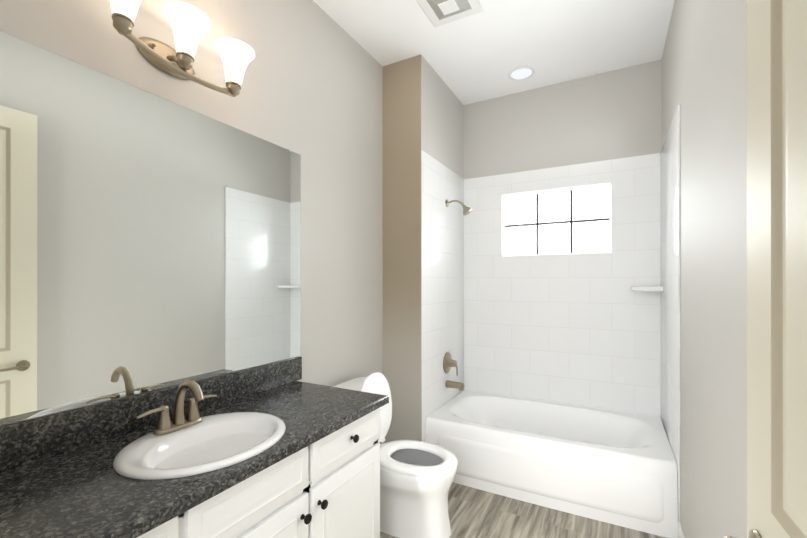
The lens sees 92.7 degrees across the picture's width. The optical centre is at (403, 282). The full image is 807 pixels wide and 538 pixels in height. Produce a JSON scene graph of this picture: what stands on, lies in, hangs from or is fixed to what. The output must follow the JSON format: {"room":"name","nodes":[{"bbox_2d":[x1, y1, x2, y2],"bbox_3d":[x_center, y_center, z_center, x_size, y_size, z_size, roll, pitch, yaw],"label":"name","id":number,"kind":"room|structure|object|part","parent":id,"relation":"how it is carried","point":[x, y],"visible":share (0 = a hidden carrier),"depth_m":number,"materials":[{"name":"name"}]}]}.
{"room":"bathroom","nodes":[
{"label":"bathroom","id":0,"kind":"room"},
{"bbox_2d":[0,0,382,444],"bbox_3d":[-0.963,-0.131,1.551,0.120,3.017,5.189,0,0,28],"label":"wall","id":1,"kind":"structure","parent":0,"point":[311,91],"depth_m":2.21,"materials":[{"name":"beige paint"}]},
{"bbox_2d":[0,31,300,425],"bbox_3d":[-0.926,-0.157,1.483,0.007,1.123,1.487,0,0,28],"label":"mirror","id":2,"kind":"object","parent":1,"relation":"attached to","point":[149,241],"visible":1,"depth_m":1.37,"materials":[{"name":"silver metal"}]},
{"bbox_2d":[0,357,301,472],"bbox_3d":[-0.921,0.470,1.475,0.020,0.125,1.484,0,0,28],"label":"backsplash","id":3,"kind":"structure","parent":1,"relation":"attached to","point":[24,442],"depth_m":1.29,"materials":[{"name":"black stone"}]},
{"bbox_2d":[110,0,254,96],"bbox_3d":[-0.831,-0.892,1.458,0.198,0.246,0.573,0,0,28],"label":"sconce","id":4,"kind":"object","parent":1,"relation":"attached to","point":[191,25],"visible":1,"depth_m":1.43,"materials":[{"name":"white glass"}]},
{"bbox_3d":[-0.912,-0.935,1.265,0.156,0.162,0.156,0,0,28],"label":"lamp shade","id":5,"kind":"part","parent":4,"relation":"part of","materials":[{"name":"white glass"}]},
{"bbox_3d":[-0.813,-0.922,1.448,0.156,0.162,0.156,0,0,28],"label":"lamp shade","id":6,"kind":"part","parent":4,"relation":"part of","materials":[{"name":"white glass"}]},
{"bbox_3d":[-0.713,-0.909,1.632,0.156,0.162,0.156,0,0,28],"label":"lamp shade","id":7,"kind":"part","parent":4,"relation":"part of","materials":[{"name":"white glass"}]},
{"bbox_2d":[383,55,420,443],"bbox_3d":[-0.015,-0.129,2.837,0.322,3.017,0.006,0,0,28],"label":"wall","id":8,"kind":"structure","parent":0,"point":[402,226],"depth_m":2.83,"materials":[{"name":"beige paint"}]},
{"bbox_2d":[421,55,462,177],"bbox_3d":[0.227,-0.129,3.283,0.323,3.017,1.010,0,0,28],"label":"wall","id":9,"kind":"structure","parent":0,"point":[441,123],"depth_m":3.07,"materials":[{"name":"beige paint"}]},
{"bbox_2d":[421,150,463,441],"bbox_3d":[0.343,0.215,3.146,0.010,2.329,0.900,0,0,28],"label":"wall tile","id":10,"kind":"structure","parent":9,"relation":"attached to","point":[442,279],"depth_m":3.04,"materials":[{"name":"white tile"}]},
{"bbox_2d":[443,352,457,375],"bbox_3d":[0.400,0.661,3.139,0.096,0.183,0.176,0,0,28],"label":"tub valve","id":11,"kind":"object","parent":10,"relation":"attached to","point":[449,362],"visible":1,"depth_m":3.12,"materials":[{"name":"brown metal"}]},
{"bbox_2d":[446,380,464,390],"bbox_3d":[0.422,0.833,3.126,0.147,0.065,0.062,0,0,28],"label":"tub spout","id":12,"kind":"object","parent":10,"relation":"attached to","point":[460,386],"visible":1,"depth_m":3.10,"materials":[{"name":"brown metal"}]},
{"bbox_2d":[446,200,471,214],"bbox_3d":[0.451,-0.613,3.112,0.213,0.142,0.080,0,0,28],"label":"shower head","id":13,"kind":"object","parent":10,"relation":"attached to","point":[467,210],"visible":1,"depth_m":3.08},
{"bbox_2d":[313,0,674,104],"bbox_3d":[-0.098,-1.690,1.085,2.087,0.100,5.189,0,0,28],"label":"ceiling","id":14,"kind":"structure","parent":0,"point":[476,57],"depth_m":2.57,"materials":[{"name":"paint"}]},
{"bbox_2d":[416,0,482,26],"bbox_3d":[0.264,-1.621,2.242,0.316,0.034,0.316,0,0,28],"label":"ceiling vent","id":15,"kind":"object","parent":14,"relation":"in","point":[439,12],"visible":1,"depth_m":2.28,"materials":[{"name":"white plastic"}]},
{"bbox_2d":[508,66,534,79],"bbox_3d":[0.919,-1.626,3.002,0.200,0.022,0.200,0,0,28],"label":"recessed light","id":16,"kind":"object","parent":14,"relation":"in","point":[523,73],"depth_m":2.98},
{"bbox_2d":[380,482,665,537],"bbox_3d":[-0.098,1.427,1.081,2.087,0.100,5.189,0,0,28],"label":"floor","id":17,"kind":"structure","parent":0,"point":[475,513],"depth_m":2.22,"materials":[{"name":"brown wood"}]},
{"bbox_2d":[124,401,388,537],"bbox_3d":[-0.678,0.972,1.318,0.597,0.810,1.438,0,0,28],"label":"bathroom vanity","id":18,"kind":"object","parent":17,"relation":"on","point":[329,486],"depth_m":1.37,"materials":[{"name":"white wood"}]},
{"bbox_2d":[0,381,387,537],"bbox_3d":[-0.676,0.549,1.324,0.596,0.034,1.451,0,0,28],"label":"countertop","id":19,"kind":"structure","parent":18,"relation":"on","point":[63,495],"depth_m":1.00,"materials":[{"name":"black stone"}]},
{"bbox_2d":[132,379,219,436],"bbox_3d":[-0.756,0.427,1.348,0.159,0.176,0.282,0,0,28],"label":"faucet","id":20,"kind":"object","parent":19,"relation":"on","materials":[{"name":"beige metal"}]},
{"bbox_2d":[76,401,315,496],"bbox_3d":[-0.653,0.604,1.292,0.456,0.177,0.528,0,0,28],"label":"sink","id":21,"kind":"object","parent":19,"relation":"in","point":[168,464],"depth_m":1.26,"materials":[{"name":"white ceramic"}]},
{"bbox_3d":[-0.472,0.922,1.206,0.020,0.710,1.438,0,0,28],"label":"frame","id":22,"kind":"part","parent":18,"relation":"part of","materials":[{"name":"white wood"}]},
{"bbox_2d":[332,372,457,537],"bbox_3d":[-0.062,0.960,2.239,0.772,0.837,0.444,0,0,28],"label":"toilet","id":23,"kind":"object","parent":17,"relation":"on","point":[416,479],"visible":0.6,"depth_m":2.07,"materials":[{"name":"white ceramic"}]},
{"bbox_3d":[-0.289,0.652,2.363,0.254,0.043,0.444,0,0,28],"label":"tank lid","id":24,"kind":"part","parent":23,"relation":"part of","materials":[{"name":"white ceramic"}]},
{"bbox_3d":[-0.171,0.753,2.299,0.040,0.424,0.383,0,0,28],"label":"lid","id":25,"kind":"part","parent":23,"relation":"part of","materials":[{"name":"white ceramic"}]},
{"bbox_3d":[-0.004,1.184,2.208,0.638,0.388,0.384,0,0,28],"label":"bowl","id":26,"kind":"part","parent":23,"relation":"part of","materials":[{"name":"white ceramic"}]},
{"bbox_3d":[0.067,0.978,2.170,0.480,0.022,0.383,0,0,28],"label":"seat","id":27,"kind":"part","parent":23,"relation":"part of","materials":[{"name":"white plastic"}]},
{"bbox_2d":[425,390,677,537],"bbox_3d":[1.008,1.181,2.785,1.500,0.395,0.875,0,0,28],"label":"bathtub","id":28,"kind":"object","parent":17,"relation":"on","point":[613,467],"visible":0.98,"depth_m":2.45,"materials":[{"name":"white ceramic"}]},
{"bbox_3d":[0.826,1.194,2.406,1.340,0.240,0.035,0,0,28],"label":"apron panel","id":29,"kind":"part","parent":28,"relation":"part of","materials":[{"name":"white ceramic"}]},
{"bbox_2d":[463,59,661,195],"bbox_3d":[1.251,-0.129,3.234,1.524,3.017,0.120,0,0,28],"label":"wall","id":30,"kind":"structure","parent":0,"point":[613,114],"depth_m":3.12,"materials":[{"name":"beige paint"}]},
{"bbox_2d":[501,182,611,256],"bbox_3d":[1.246,-0.501,3.195,0.859,0.551,0.065,0,0,28],"label":"jamb","id":31,"kind":"structure","parent":30,"relation":"attached to","point":[502,225],"depth_m":3.37,"materials":[{"name":"white"}]},
{"bbox_2d":[502,182,610,256],"bbox_3d":[1.246,-0.501,3.195,0.843,0.551,0.065,0,0,28],"label":"sill","id":32,"kind":"structure","parent":30,"relation":"attached to","point":[561,188],"depth_m":3.17,"materials":[{"name":"white"}]},
{"bbox_2d":[504,185,610,255],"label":"window","id":33,"kind":"structure","parent":30,"relation":"in","point":[598,188],"depth_m":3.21,"materials":[{"name":"white glass"}]},
{"bbox_3d":[1.268,-0.501,3.235,0.827,0.519,0.034,0,0,28],"label":"window muntins","id":34,"kind":"part","parent":33,"relation":"part of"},
{"bbox_2d":[464,153,659,416],"bbox_3d":[1.220,0.215,3.177,1.504,2.329,0.010,0,0,28],"label":"wall tile","id":35,"kind":"structure","parent":30,"relation":"attached to","point":[582,330],"depth_m":3.10,"materials":[{"name":"white tile"}]},
{"bbox_2d":[630,286,662,291],"bbox_3d":[1.750,0.043,2.776,0.190,0.035,0.190,0,0,28],"label":"corner shelf","id":36,"kind":"object","parent":35,"relation":"attached to","point":[647,288],"visible":1,"depth_m":2.71,"materials":[{"name":"white ceramic"}]},
{"bbox_2d":[662,0,746,537],"bbox_3d":[0.767,-0.132,0.614,0.120,3.017,5.189,0,0,28],"label":"wall","id":37,"kind":"structure","parent":0,"point":[704,72],"depth_m":1.41,"materials":[{"name":"beige paint"}]},
{"bbox_2d":[660,105,680,521],"bbox_3d":[1.680,0.214,2.436,0.010,2.329,0.876,0,0,28],"label":"wall tile","id":38,"kind":"structure","parent":37,"relation":"attached to","point":[670,353],"depth_m":2.29,"materials":[{"name":"white tile"}]},
{"bbox_2d":[678,522,684,537],"bbox_3d":[0.906,1.324,1.008,0.013,0.105,2.367,0,0,28],"label":"baseboard","id":39,"kind":"structure","parent":37,"relation":"attached to","point":[680,533],"depth_m":1.96,"materials":[{"name":"white wood"}]},
{"bbox_2d":[746,0,806,537],"bbox_3d":[0.537,0.136,0.390,0.068,2.456,0.939,0,0,28],"label":"door","id":40,"kind":"structure","parent":37,"relation":"in","point":[763,521],"depth_m":0.70,"materials":[{"name":"beige paint"}]},
{"bbox_2d":[722,529,761,537],"bbox_3d":[0.672,0.525,0.745,0.090,0.068,0.188,0,0,28],"label":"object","id":41,"kind":"structure","parent":40,"relation":"attached to","point":[753,533],"depth_m":0.76,"materials":[{"name":"silver metal"}]},
{"bbox_2d":[771,0,806,537],"bbox_3d":[0.525,0.085,0.396,0.033,2.103,0.688,0,0,28],"label":"molding","id":42,"kind":"structure","parent":40,"relation":"attached to","point":[786,522],"depth_m":0.69,"materials":[{"name":"beige wood"}]}
]}

